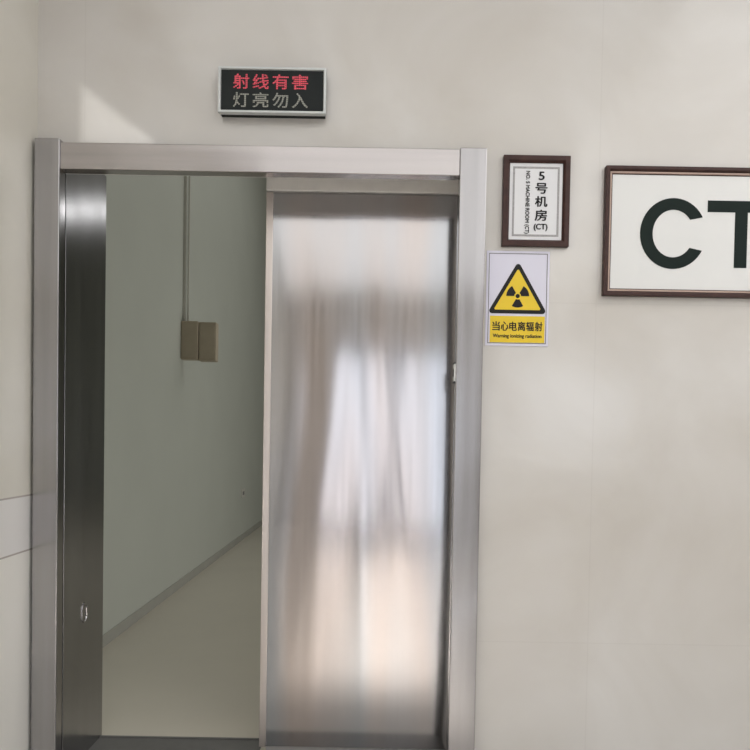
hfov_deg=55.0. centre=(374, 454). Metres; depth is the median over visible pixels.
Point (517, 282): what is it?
sign
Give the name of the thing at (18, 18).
wall
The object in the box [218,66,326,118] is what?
display
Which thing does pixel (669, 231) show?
sign
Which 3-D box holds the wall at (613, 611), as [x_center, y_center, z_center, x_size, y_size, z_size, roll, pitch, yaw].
[1.659,-0.443,2.709,5.697,3.300,0.360,1,1,0]
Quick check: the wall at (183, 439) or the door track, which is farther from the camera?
the wall at (183, 439)
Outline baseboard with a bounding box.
[103,520,261,646]
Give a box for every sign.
[485,251,549,346]
[601,165,749,298]
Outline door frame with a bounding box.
[31,138,486,749]
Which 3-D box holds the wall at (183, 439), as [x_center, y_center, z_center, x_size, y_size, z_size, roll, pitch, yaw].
[-1.610,-1.435,8.188,0.150,4.900,10.640,1,1,0]
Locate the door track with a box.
[266,177,457,195]
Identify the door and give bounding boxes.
[259,192,457,749]
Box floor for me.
[102,525,265,749]
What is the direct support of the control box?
attached to the wall at (183, 439)
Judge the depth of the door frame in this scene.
2.50 m
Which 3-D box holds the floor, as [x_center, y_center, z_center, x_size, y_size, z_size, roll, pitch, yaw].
[1.451,1.118,8.244,6.360,0.100,10.950,1,1,0]
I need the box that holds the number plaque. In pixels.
[501,155,570,247]
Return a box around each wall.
[0,0,37,749]
[38,0,749,749]
[103,175,266,634]
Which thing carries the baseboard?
attached to the wall at (183, 439)
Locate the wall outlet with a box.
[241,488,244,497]
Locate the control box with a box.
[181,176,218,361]
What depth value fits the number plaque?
2.51 m
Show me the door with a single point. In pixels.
(360, 289)

